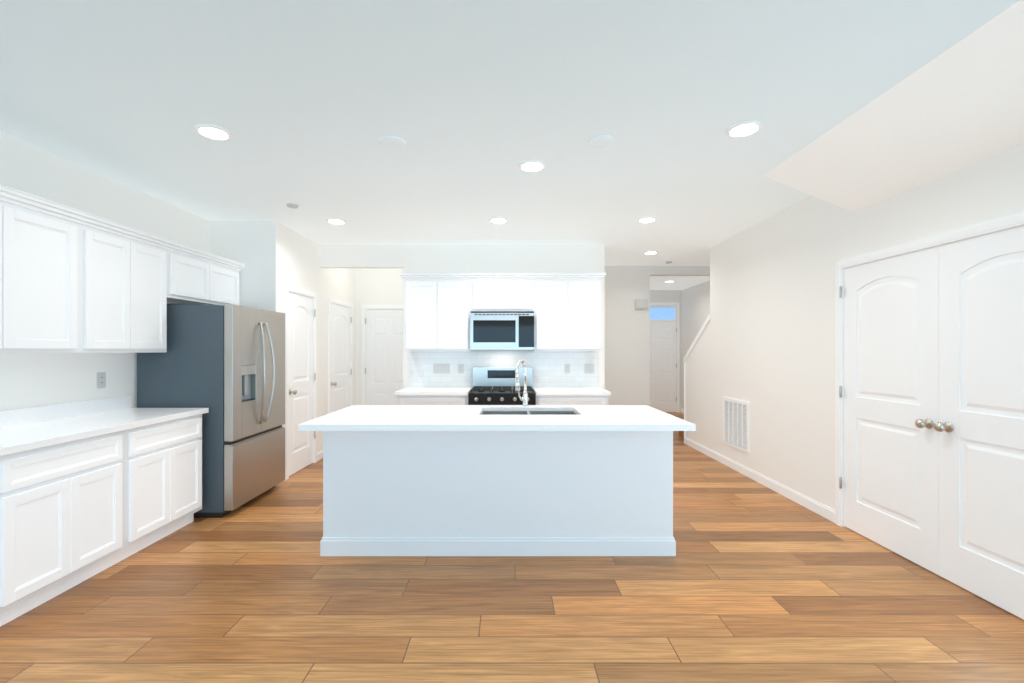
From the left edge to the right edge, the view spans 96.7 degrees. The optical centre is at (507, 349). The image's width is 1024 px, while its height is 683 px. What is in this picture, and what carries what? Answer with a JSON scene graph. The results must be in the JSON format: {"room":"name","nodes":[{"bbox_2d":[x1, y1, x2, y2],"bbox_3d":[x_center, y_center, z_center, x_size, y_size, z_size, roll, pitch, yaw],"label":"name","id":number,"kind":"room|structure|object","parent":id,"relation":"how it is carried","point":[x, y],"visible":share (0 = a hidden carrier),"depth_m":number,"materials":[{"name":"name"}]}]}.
{"room":"kitchen","nodes":[
{"label":"kitchen","id":0,"kind":"room"},
{"bbox_2d":[0,131,207,410],"bbox_3d":[-3.160,0.030,2.360,0.120,2.740,9.920,0,0,0],"label":"wall","id":1,"kind":"structure","parent":0,"point":[27,380],"depth_m":3.27,"materials":[{"name":"white paint"}]},
{"bbox_2d":[0,192,19,353],"bbox_3d":[-2.923,-0.408,2.277,0.350,0.858,0.515,0,0,0],"label":"upper cabinet","id":2,"kind":"object","parent":1,"relation":"attached to","point":[9,213],"depth_m":2.52,"materials":[{"name":"white wood"}]},
{"bbox_2d":[20,200,87,353],"bbox_3d":[-2.923,-0.408,2.683,0.350,0.858,0.514,0,0,0],"label":"upper cabinet","id":3,"kind":"object","parent":1,"relation":"attached to","point":[69,286],"depth_m":2.76,"materials":[{"name":"white wood"}]},
{"bbox_2d":[96,372,105,387],"bbox_3d":[-3.095,0.230,3.470,0.008,0.120,0.075,0,0,0],"label":"outlet","id":4,"kind":"object","parent":1,"relation":"attached to","point":[100,379],"visible":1,"depth_m":3.47,"materials":[{"name":"white plastic"}]},
{"bbox_2d":[88,220,139,352],"bbox_3d":[-2.923,-0.408,3.157,0.350,0.858,0.434,0,0,0],"label":"upper cabinet","id":5,"kind":"object","parent":1,"relation":"attached to","point":[113,259],"depth_m":3.18,"materials":[{"name":"white wood"}]},
{"bbox_2d":[140,236,171,352],"bbox_3d":[-2.923,-0.408,3.482,0.350,0.858,0.435,0,0,0],"label":"upper cabinet","id":6,"kind":"object","parent":1,"relation":"attached to","point":[155,262],"depth_m":3.56,"materials":[{"name":"white wood"}]},
{"bbox_2d":[172,248,215,303],"bbox_3d":[-2.923,-0.634,3.978,0.350,0.407,0.555,0,0,0],"label":"upper cabinet","id":7,"kind":"object","parent":1,"relation":"attached to","point":[193,279],"depth_m":4.00,"materials":[{"name":"white wood"}]},
{"bbox_2d":[206,260,242,304],"bbox_3d":[-2.923,-0.634,4.423,0.350,0.407,0.554,0,0,0],"label":"upper cabinet","id":8,"kind":"object","parent":1,"relation":"attached to","point":[227,275],"depth_m":4.47,"materials":[{"name":"white wood"}]},
{"bbox_2d":[208,221,355,462],"bbox_3d":[-2.750,0.030,5.960,0.700,2.740,2.480,0,0,0],"label":"wall","id":9,"kind":"structure","parent":0,"point":[274,257],"depth_m":4.88,"materials":[{"name":"white paint"}]},
{"bbox_2d":[285,284,316,479],"bbox_3d":[-2.384,0.346,5.300,0.111,2.107,0.794,0,0,0],"label":"pantry door","id":10,"kind":"structure","parent":9,"relation":"in","point":[298,369],"depth_m":5.27,"materials":[{"name":"white paint"}]},
{"bbox_2d":[317,450,322,460],"bbox_3d":[-2.392,1.350,5.893,0.012,0.100,0.387,0,0,0],"label":"baseboard","id":11,"kind":"structure","parent":9,"relation":"attached to","point":[320,454],"depth_m":5.80,"materials":[{"name":"white paint"}]},
{"bbox_2d":[328,297,352,413],"bbox_3d":[-2.384,0.346,6.550,0.111,2.107,0.924,0,0,0],"label":"hall door","id":12,"kind":"structure","parent":9,"relation":"in","point":[340,357],"depth_m":6.55,"materials":[{"name":"white paint"}]},
{"bbox_2d":[356,269,402,404],"bbox_3d":[-1.855,0.030,7.540,1.290,2.740,0.680,0,0,0],"label":"wall","id":13,"kind":"structure","parent":0,"point":[379,286],"depth_m":7.20,"materials":[{"name":"white paint"}]},
{"bbox_2d":[361,305,402,404],"bbox_3d":[-1.857,0.346,7.184,0.890,2.107,0.111,0,0,0],"label":"door","id":14,"kind":"structure","parent":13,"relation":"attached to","point":[381,357],"depth_m":7.20,"materials":[{"name":"white paint"}]},
{"bbox_2d":[319,245,604,388],"bbox_3d":[-0.580,0.030,5.860,3.640,2.740,0.120,0,0,0],"label":"wall","id":15,"kind":"structure","parent":0,"point":[498,258],"depth_m":5.78,"materials":[{"name":"white paint"}]},
{"bbox_2d":[407,351,598,386],"bbox_3d":[-0.052,0.244,5.794,2.445,0.457,0.008,0,0,0],"label":"tile backsplash","id":16,"kind":"structure","parent":15,"relation":"attached to","point":[548,368],"depth_m":5.79,"materials":[{"name":"white tile"}]},
{"bbox_2d":[433,364,449,372],"bbox_3d":[-0.835,0.235,5.784,0.203,0.102,0.010,0,0,0],"label":"outlet","id":17,"kind":"object","parent":16,"relation":"attached to","point":[445,368],"depth_m":5.78,"materials":[{"name":"white plastic"}]},
{"bbox_2d":[458,364,463,372],"bbox_3d":[-0.590,0.235,5.785,0.075,0.120,0.007,0,0,0],"label":"outlet","id":18,"kind":"object","parent":16,"relation":"attached to","point":[460,366],"depth_m":5.78,"materials":[{"name":"white plastic"}]},
{"bbox_2d":[564,364,569,372],"bbox_3d":[0.763,0.235,5.785,0.075,0.120,0.007,0,0,0],"label":"outlet","id":19,"kind":"object","parent":16,"relation":"attached to","point":[566,366],"depth_m":5.78,"materials":[{"name":"white plastic"}]},
{"bbox_2d":[584,364,593,372],"bbox_3d":[1.043,0.235,5.784,0.125,0.125,0.010,0,0,0],"label":"outlet","id":20,"kind":"object","parent":16,"relation":"attached to","point":[588,368],"depth_m":5.78,"materials":[{"name":"white plastic"}]},
{"bbox_2d":[399,273,606,350],"bbox_3d":[-0.055,-0.452,5.607,2.474,0.934,0.382,0,0,0],"label":"upper cabinet","id":21,"kind":"object","parent":15,"relation":"attached to","point":[564,308],"visible":1,"depth_m":5.46,"materials":[{"name":"white wood"}]},
{"bbox_2d":[470,313,533,349],"bbox_3d":[-0.060,-0.222,5.595,0.758,0.433,0.406,0,0,0],"label":"microwave","id":22,"kind":"object","parent":21,"relation":"attached to","point":[501,331],"visible":1,"depth_m":5.40,"materials":[{"name":"silver metal"}]},
{"bbox_2d":[0,0,1019,289],"bbox_3d":[0.400,-1.400,3.900,7.600,0.120,13.400,0,0,0],"label":"ceiling","id":23,"kind":"structure","parent":0,"point":[472,104],"depth_m":2.46,"materials":[{"name":"white paint"}]},
{"bbox_2d":[194,124,231,139],"bbox_3d":[-1.800,-1.332,2.790,0.196,0.014,0.196,0,0,0],"label":"recessed light","id":24,"kind":"object","parent":23,"relation":"in","point":[213,131],"visible":0.98,"depth_m":2.77,"materials":[{"name":"white paint"}]},
{"bbox_2d":[287,203,298,208],"bbox_3d":[-1.980,-1.325,4.200,0.100,0.026,0.100,0,0,0],"label":"smoke detector","id":25,"kind":"object","parent":23,"relation":"attached to","point":[292,206],"visible":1,"depth_m":4.17,"materials":[{"name":"white plastic"}]},
{"bbox_2d":[326,218,345,223],"bbox_3d":[-1.770,-1.332,4.710,0.196,0.014,0.196,0,0,0],"label":"recessed light","id":26,"kind":"object","parent":23,"relation":"in","point":[335,220],"visible":1,"depth_m":4.69,"materials":[{"name":"white paint"}]},
{"bbox_2d":[379,136,405,148],"bbox_3d":[-0.740,-1.333,2.930,0.170,0.010,0.170,0,0,0],"label":"cover","id":27,"kind":"object","parent":23,"relation":"attached to","point":[393,142],"visible":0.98,"depth_m":2.92,"materials":[{"name":"white paint"}]},
{"bbox_2d":[489,217,507,222],"bbox_3d":[-0.090,-1.332,4.680,0.196,0.014,0.196,0,0,0],"label":"recessed light","id":28,"kind":"object","parent":23,"relation":"in","point":[498,220],"visible":1,"depth_m":4.66,"materials":[{"name":"white paint"}]},
{"bbox_2d":[519,160,545,171],"bbox_3d":[0.180,-1.332,3.300,0.196,0.014,0.196,0,0,0],"label":"recessed light","id":29,"kind":"object","parent":23,"relation":"in","point":[532,165],"visible":0.98,"depth_m":3.27,"materials":[{"name":"white paint"}]},
{"bbox_2d":[588,135,614,147],"bbox_3d":[0.605,-1.333,2.920,0.170,0.010,0.170,0,0,0],"label":"cover","id":30,"kind":"object","parent":23,"relation":"attached to","point":[602,141],"visible":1,"depth_m":2.90,"materials":[{"name":"white paint"}]},
{"bbox_2d":[637,216,656,222],"bbox_3d":[1.430,-1.332,4.660,0.196,0.014,0.196,0,0,0],"label":"recessed light","id":31,"kind":"object","parent":23,"relation":"in","point":[646,219],"visible":0.98,"depth_m":4.62,"materials":[{"name":"white paint"}]},
{"bbox_2d":[643,251,657,253],"bbox_3d":[1.960,-1.332,6.230,0.196,0.014,0.196,0,0,0],"label":"recessed light","id":32,"kind":"object","parent":23,"relation":"in","point":[650,252],"visible":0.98,"depth_m":6.18,"materials":[{"name":"white paint"}]},
{"bbox_2d":[726,120,762,136],"bbox_3d":[1.430,-1.332,2.750,0.196,0.014,0.196,0,0,0],"label":"recessed light","id":33,"kind":"object","parent":23,"relation":"in","point":[744,128],"visible":1,"depth_m":2.73,"materials":[{"name":"white paint"}]},
{"bbox_2d":[0,412,1023,682],"bbox_3d":[0.400,1.450,3.900,7.600,0.100,13.400,0,0,0],"label":"floor","id":34,"kind":"structure","parent":0,"point":[752,582],"depth_m":2.43,"materials":[{"name":"brown wood"}]},
{"bbox_2d":[0,456,3,626],"bbox_3d":[-2.785,0.958,1.820,0.624,0.884,0.760,0,0,0],"label":"base cabinet","id":35,"kind":"object","parent":34,"relation":"on","point":[1,457],"depth_m":2.23,"materials":[{"name":"white wood"}]},
{"bbox_2d":[4,429,131,623],"bbox_3d":[-2.785,0.958,2.580,0.624,0.884,0.760,0,0,0],"label":"base cabinet","id":36,"kind":"object","parent":34,"relation":"on","point":[74,513],"depth_m":2.55,"materials":[{"name":"white wood"}]},
{"bbox_2d":[0,395,208,455],"bbox_3d":[-2.774,0.443,2.197,0.648,0.142,3.075,0,0,0],"label":"countertop","id":37,"kind":"structure","parent":36,"relation":"on","point":[26,429],"depth_m":2.98,"materials":[{"name":"white stone"}]},
{"bbox_2d":[132,414,201,554],"bbox_3d":[-2.785,0.958,3.340,0.624,0.884,0.760,0,0,0],"label":"base cabinet","id":38,"kind":"object","parent":34,"relation":"on","point":[167,456],"depth_m":3.30,"materials":[{"name":"white wood"}]},
{"bbox_2d":[137,303,284,517],"bbox_3d":[-2.637,0.505,4.228,0.876,1.790,0.905,0,0,0],"label":"refrigerator","id":39,"kind":"object","parent":34,"relation":"on","point":[225,364],"visible":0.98,"depth_m":3.78,"materials":[{"name":"grey metal"}]},
{"bbox_2d":[397,395,467,404],"bbox_3d":[-0.849,0.958,5.486,0.810,0.884,0.624,0,0,0],"label":"base cabinet","id":40,"kind":"object","parent":34,"relation":"on","point":[401,399],"depth_m":5.18,"materials":[{"name":"white wood"}]},
{"bbox_2d":[320,431,675,555],"bbox_3d":[-0.062,0.956,3.463,2.413,0.888,0.754,0,0,0],"label":"kitchen island","id":41,"kind":"object","parent":34,"relation":"on","point":[497,493],"visible":0.79,"depth_m":3.10,"materials":[{"name":"white paint"}]},
{"bbox_2d":[298,405,695,430],"bbox_3d":[-0.065,0.491,3.375,2.510,0.040,1.000,0,0,0],"label":"island countertop","id":42,"kind":"structure","parent":41,"relation":"on","point":[472,418],"depth_m":3.08,"materials":[{"name":"white stone"}]},
{"bbox_2d":[515,359,528,406],"bbox_3d":[0.122,0.274,3.728,0.117,0.394,0.189,0,0,0],"label":"kitchen faucet","id":43,"kind":"object","parent":42,"relation":"on","point":[524,398],"visible":1,"depth_m":3.76,"materials":[{"name":"silver metal"}]},
{"bbox_2d":[481,411,576,414],"bbox_3d":[0.170,0.607,3.525,0.746,0.215,0.416,0,0,0],"label":"double-bowl sink","id":44,"kind":"object","parent":42,"relation":"in","point":[528,413],"visible":0.15,"depth_m":3.73,"materials":[{"name":"silver metal"}]},
{"bbox_2d":[468,367,535,404],"bbox_3d":[-0.060,0.807,5.421,0.758,1.185,0.731,0,0,0],"label":"steel gas range","id":45,"kind":"object","parent":34,"relation":"on","point":[493,385],"visible":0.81,"depth_m":5.68,"materials":[{"name":"grey metal"}]},
{"bbox_2d":[536,395,607,404],"bbox_3d":[0.738,0.958,5.486,0.824,0.884,0.624,0,0,0],"label":"base cabinet","id":46,"kind":"object","parent":34,"relation":"on","point":[540,399],"depth_m":5.18,"materials":[{"name":"white wood"}]},
{"bbox_2d":[395,387,610,394],"bbox_3d":[-0.052,0.494,5.469,2.445,0.040,0.638,0,0,0],"label":"countertop","id":47,"kind":"structure","parent":46,"relation":"on","point":[537,390],"depth_m":5.20,"materials":[{"name":"white stone"}]},
{"bbox_2d":[605,266,709,405],"bbox_3d":[1.345,0.030,7.310,5.110,2.740,0.120,0,0,0],"label":"wall","id":48,"kind":"structure","parent":0,"point":[627,352],"depth_m":7.23,"materials":[{"name":"white paint"}]},
{"bbox_2d":[635,299,647,308],"bbox_3d":[2.130,-0.730,7.223,0.200,0.150,0.050,0,0,0],"label":"door chime","id":49,"kind":"object","parent":48,"relation":"attached to","point":[641,303],"visible":1,"depth_m":7.20,"materials":[{"name":"white plastic"}]},
{"bbox_2d":[650,290,680,411],"bbox_3d":[3.020,0.030,10.260,1.740,2.740,0.120,0,0,0],"label":"wall","id":50,"kind":"structure","parent":0,"point":[656,296],"depth_m":10.20,"materials":[{"name":"white paint"}]},
{"bbox_2d":[650,303,679,412],"bbox_3d":[3.335,0.169,10.197,1.044,2.462,0.126,0,0,0],"label":"door","id":51,"kind":"structure","parent":50,"relation":"in","point":[663,367],"depth_m":10.21,"materials":[{"name":"white paint"}]},
{"bbox_2d":[681,281,709,408],"bbox_3d":[3.960,0.030,6.060,0.120,2.740,8.520,0,0,0],"label":"wall","id":52,"kind":"structure","parent":0,"point":[694,301],"depth_m":9.64,"materials":[{"name":"white paint"}]},
{"bbox_2d":[685,144,1023,526],"bbox_3d":[2.720,0.030,2.100,0.120,2.740,9.400,0,0,0],"label":"wall","id":53,"kind":"structure","parent":0,"point":[764,346],"depth_m":4.19,"materials":[{"name":"white paint"}]},
{"bbox_2d":[683,314,710,437],"bbox_3d":[2.720,0.463,6.393,0.160,1.874,0.875,0,0,0],"label":"trim","id":54,"kind":"structure","parent":53,"relation":"attached to","point":[699,334],"depth_m":6.49,"materials":[{"name":"white paint"}]},
{"bbox_2d":[723,397,748,452],"bbox_3d":[2.651,0.855,5.293,0.014,0.560,0.585,0,0,0],"label":"air vent","id":55,"kind":"object","parent":53,"relation":"in","point":[735,423],"visible":1,"depth_m":5.27,"materials":[{"name":"white metal"}]},
{"bbox_2d":[684,437,834,522],"bbox_3d":[2.653,1.350,5.234,0.012,0.100,3.131,0,0,0],"label":"baseboard","id":56,"kind":"structure","parent":53,"relation":"attached to","point":[824,511],"depth_m":4.58,"materials":[{"name":"white paint"}]},
{"bbox_2d":[835,212,1023,619],"bbox_3d":[2.643,0.346,2.810,0.111,2.107,1.714,0,0,0],"label":"closet doors","id":57,"kind":"structure","parent":53,"relation":"in","point":[933,409],"depth_m":2.80,"materials":[{"name":"white paint"}]},
{"bbox_2d":[763,0,1023,211],"bbox_3d":[2.312,-1.200,0.450,0.695,0.280,6.100,0,0,0],"label":"ceiling","id":58,"kind":"structure","parent":0,"point":[957,106],"depth_m":2.47,"materials":[{"name":"white paint"}]}
]}

